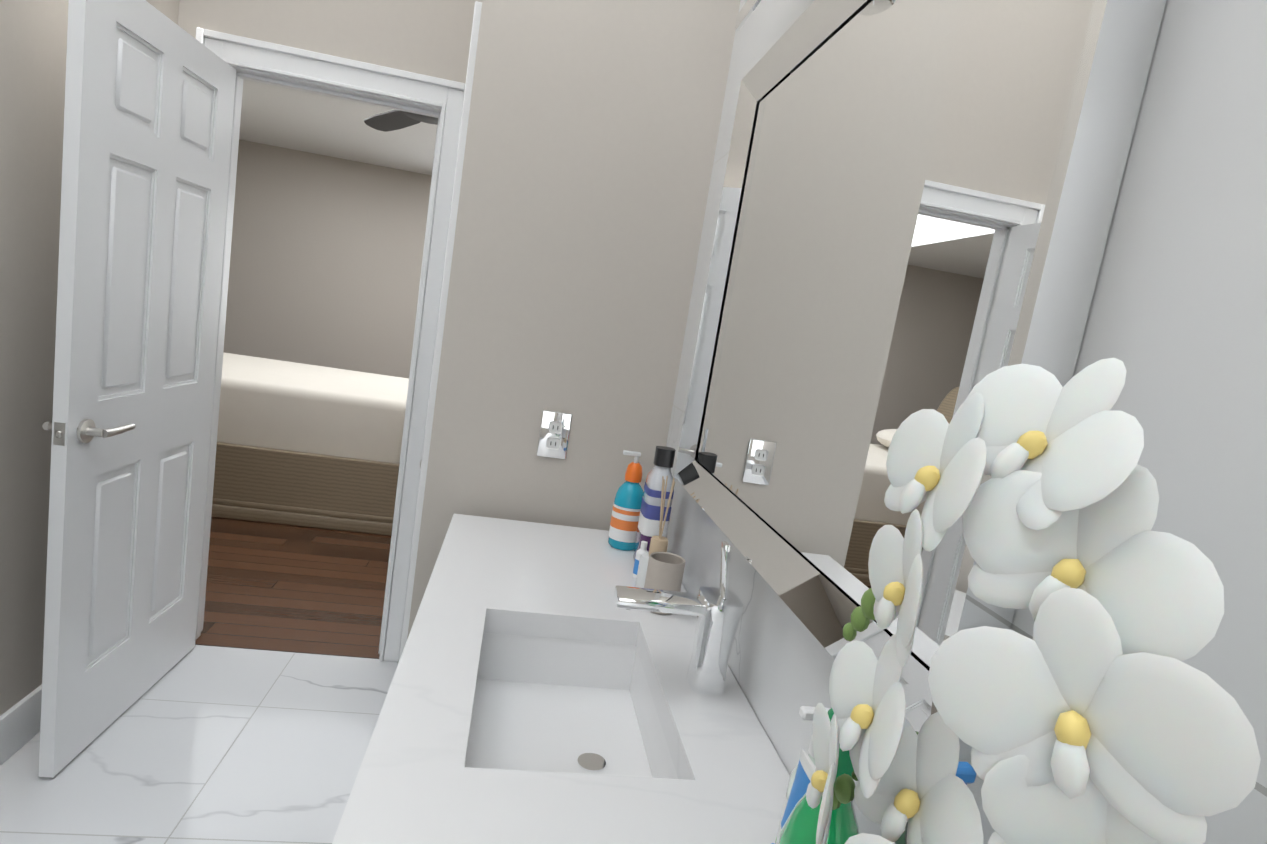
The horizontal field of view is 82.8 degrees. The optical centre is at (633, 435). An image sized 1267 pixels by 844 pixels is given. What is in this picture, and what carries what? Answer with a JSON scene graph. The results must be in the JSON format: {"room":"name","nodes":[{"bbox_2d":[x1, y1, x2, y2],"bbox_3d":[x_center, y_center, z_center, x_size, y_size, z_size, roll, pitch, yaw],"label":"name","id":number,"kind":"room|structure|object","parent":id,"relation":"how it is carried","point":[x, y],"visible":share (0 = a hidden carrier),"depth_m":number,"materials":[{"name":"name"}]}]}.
{"room":"bathroom","nodes":[
{"label":"bathroom","id":0,"kind":"room"},
{"bbox_2d":[0,0,178,715],"bbox_3d":[-1.263,-0.521,0.089,0.120,3.400,4.680,8,9,-10],"label":"wall","id":1,"kind":"structure","parent":0,"point":[33,44],"depth_m":1.81,"materials":[{"name":"beige paint"}]},
{"bbox_2d":[0,684,41,764],"bbox_3d":[-1.706,0.773,2.129,0.030,0.135,1.015,8,9,-10],"label":"baseboard","id":2,"kind":"structure","parent":1,"relation":"attached to","point":[20,723],"depth_m":1.93,"materials":[{"name":"white wood"}]},
{"bbox_2d":[0,645,397,843],"bbox_3d":[-1.485,1.175,0.351,3.520,0.060,4.680,8,9,-10],"label":"floor","id":3,"kind":"structure","parent":0,"point":[199,744],"depth_m":2.05,"materials":[{"name":"tile"}]},
{"bbox_2d":[336,561,767,843],"bbox_3d":[-0.169,0.863,1.140,0.524,0.731,1.560,8,9,-10],"label":"countertop","id":4,"kind":"structure","parent":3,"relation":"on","point":[402,791],"depth_m":1.00,"materials":[{"name":"stone"}]},
{"bbox_2d":[440,625,703,843],"bbox_3d":[-0.107,0.454,1.078,0.299,0.102,0.474,8,9,-10],"label":"sink","id":5,"kind":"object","parent":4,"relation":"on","point":[562,738],"depth_m":1.09,"materials":[{"name":"white ceramic"}]},
{"bbox_2d":[608,450,643,550],"bbox_3d":[-0.009,0.154,1.722,0.075,0.234,0.075,8,9,-10],"label":"soap dispenser","id":6,"kind":"object","parent":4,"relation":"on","point":[625,515],"visible":0.85,"depth_m":1.70,"materials":[{"name":"teal plastic"}]},
{"bbox_2d":[633,541,647,577],"bbox_3d":[0.018,0.266,1.538,0.029,0.078,0.029,8,9,-10],"label":"bottle","id":7,"kind":"object","parent":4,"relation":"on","point":[641,550],"visible":0.62,"depth_m":1.53,"materials":[{"name":"white"}]},
{"bbox_2d":[633,446,675,561],"bbox_3d":[0.050,0.161,1.609,0.060,0.272,0.088,8,9,-10],"label":"bottle","id":8,"kind":"object","parent":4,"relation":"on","point":[649,518],"visible":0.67,"depth_m":1.57,"materials":[{"name":"white plastic"}]},
{"bbox_2d":[635,476,674,587],"bbox_3d":[0.055,0.203,1.458,0.068,0.235,0.068,8,9,-10],"label":"reed diffuser","id":9,"kind":"object","parent":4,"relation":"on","point":[659,543],"visible":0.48,"depth_m":1.45,"materials":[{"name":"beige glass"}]},
{"bbox_2d":[644,552,684,614],"bbox_3d":[0.057,0.283,1.380,0.070,0.102,0.070,8,9,-10],"label":"cup","id":10,"kind":"object","parent":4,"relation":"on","point":[665,570],"visible":0.54,"depth_m":1.35,"materials":[{"name":"ceramic"}]},
{"bbox_2d":[771,749,814,843],"bbox_3d":[0.144,0.373,0.639,0.044,0.170,0.058,8,9,-10],"label":"tube","id":11,"kind":"object","parent":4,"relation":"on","point":[805,771],"visible":0.44,"depth_m":0.64,"materials":[{"name":"white"}]},
{"bbox_2d":[775,706,830,843],"bbox_3d":[0.172,0.357,0.707,0.051,0.190,0.062,8,9,-10],"label":"sanitizer bottle","id":12,"kind":"object","parent":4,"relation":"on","point":[806,712],"visible":0.15,"depth_m":0.70,"materials":[{"name":"white plastic"}]},
{"bbox_2d":[778,708,858,843],"bbox_3d":[0.142,0.338,0.561,0.063,0.262,0.063,8,9,-10],"label":"glass bottle","id":13,"kind":"object","parent":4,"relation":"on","point":[800,825],"visible":0.27,"depth_m":0.54,"materials":[{"name":"green glass"}]},
{"bbox_2d":[893,761,975,842],"bbox_3d":[0.214,0.360,0.540,0.062,0.248,0.087,8,9,-10],"label":"lotion bottle","id":14,"kind":"object","parent":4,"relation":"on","point":[965,772],"visible":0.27,"depth_m":0.52,"materials":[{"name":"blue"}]},
{"bbox_2d":[806,358,1260,843],"bbox_3d":[0.187,0.237,0.324,0.150,0.543,0.390,8,9,-10],"label":"orchid","id":15,"kind":"object","parent":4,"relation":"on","point":[1095,710],"visible":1,"depth_m":0.32,"materials":[{"name":"plant"}]},
{"bbox_2d":[195,517,390,658],"bbox_3d":[-1.946,0.432,4.815,5.700,0.060,4.410,8,9,-10],"label":"floor","id":16,"kind":"structure","parent":0,"point":[288,588],"depth_m":3.27,"materials":[{"name":"brown wood"}]},
{"bbox_2d":[211,352,408,535],"bbox_3d":[-2.396,-0.329,4.603,2.805,1.346,1.480,8,9,-10],"label":"sleigh bed","id":17,"kind":"object","parent":16,"relation":"on","point":[306,445],"depth_m":4.07,"materials":[{"name":"beige fabric"}]},
{"bbox_2d":[223,139,431,377],"bbox_3d":[-2.053,-1.162,6.723,5.940,2.460,0.120,8,9,-10],"label":"wall","id":18,"kind":"structure","parent":0,"point":[326,256],"depth_m":6.47,"materials":[{"name":"beige paint"}]},
{"bbox_2d":[178,0,482,82],"bbox_3d":[-1.370,-0.895,2.470,5.700,3.400,0.120,8,9,-10],"label":"wall","id":19,"kind":"structure","parent":0,"point":[429,37],"depth_m":2.40,"materials":[{"name":"beige paint"}]},
{"bbox_2d":[39,0,235,777],"bbox_3d":[-1.426,-0.147,2.112,0.160,2.010,0.778,8,8,-8],"label":"bedroom door","id":20,"kind":"structure","parent":19,"relation":"in","point":[149,106],"depth_m":1.98,"materials":[{"name":"white wood"}]},
{"bbox_2d":[196,27,455,661],"bbox_3d":[-1.156,-0.231,2.617,0.872,2.125,0.172,8,9,-10],"label":"door frame","id":21,"kind":"structure","parent":19,"relation":"attached to","point":[446,102],"depth_m":2.48,"materials":[{"name":"white wood"}]},
{"bbox_2d":[239,79,436,174],"bbox_3d":[-1.557,-2.059,4.502,5.700,0.100,4.290,8,9,-10],"label":"ceiling","id":22,"kind":"structure","parent":0,"point":[293,119],"depth_m":5.19,"materials":[{"name":"white paint"}]},
{"bbox_2d":[364,110,437,131],"bbox_3d":[-0.779,-1.553,3.251,1.049,0.280,1.181,8,9,-10],"label":"fan","id":23,"kind":"object","parent":22,"relation":"hanging from","point":[392,120],"visible":0.1,"depth_m":3.50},
{"bbox_2d":[407,0,739,638],"bbox_3d":[-0.122,-0.597,1.811,0.600,3.400,0.100,8,9,-10],"label":"wall","id":24,"kind":"structure","parent":0,"point":[591,137],"depth_m":1.78,"materials":[{"name":"beige paint"}]},
{"bbox_2d":[388,1,481,662],"bbox_3d":[-0.527,-0.057,2.184,0.126,2.110,0.600,8,9,-10],"label":"door frame","id":25,"kind":"structure","parent":24,"relation":"attached to","point":[460,103],"depth_m":2.47,"materials":[{"name":"wood"}]},
{"bbox_2d":[537,410,571,458],"bbox_3d":[-0.203,-0.001,1.846,0.076,0.120,0.010,8,9,-10],"label":"electrical outlet plate","id":26,"kind":"object","parent":24,"relation":"attached to","point":[554,434],"visible":1,"depth_m":1.84,"materials":[{"name":"silver metal"}]},
{"bbox_2d":[666,0,1266,843],"bbox_3d":[0.447,-0.291,0.379,0.120,3.400,4.680,8,9,-10],"label":"wall","id":27,"kind":"structure","parent":0,"point":[1176,322],"depth_m":0.45,"materials":[{"name":"painted drywall"}]},
{"bbox_2d":[735,0,761,30],"bbox_3d":[0.259,-0.788,0.913,0.199,0.275,0.860,8,9,-10],"label":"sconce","id":28,"kind":"object","parent":27,"relation":"attached to","point":[749,7],"visible":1,"depth_m":1.29,"materials":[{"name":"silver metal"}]},
{"bbox_2d":[674,0,1166,765],"bbox_3d":[0.246,-0.223,1.009,0.044,0.820,1.015,8,9,-10],"label":"vanity mirror","id":29,"kind":"object","parent":27,"relation":"attached to","point":[918,204],"visible":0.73,"depth_m":0.79,"materials":[{"name":"silver glass"}]}
]}

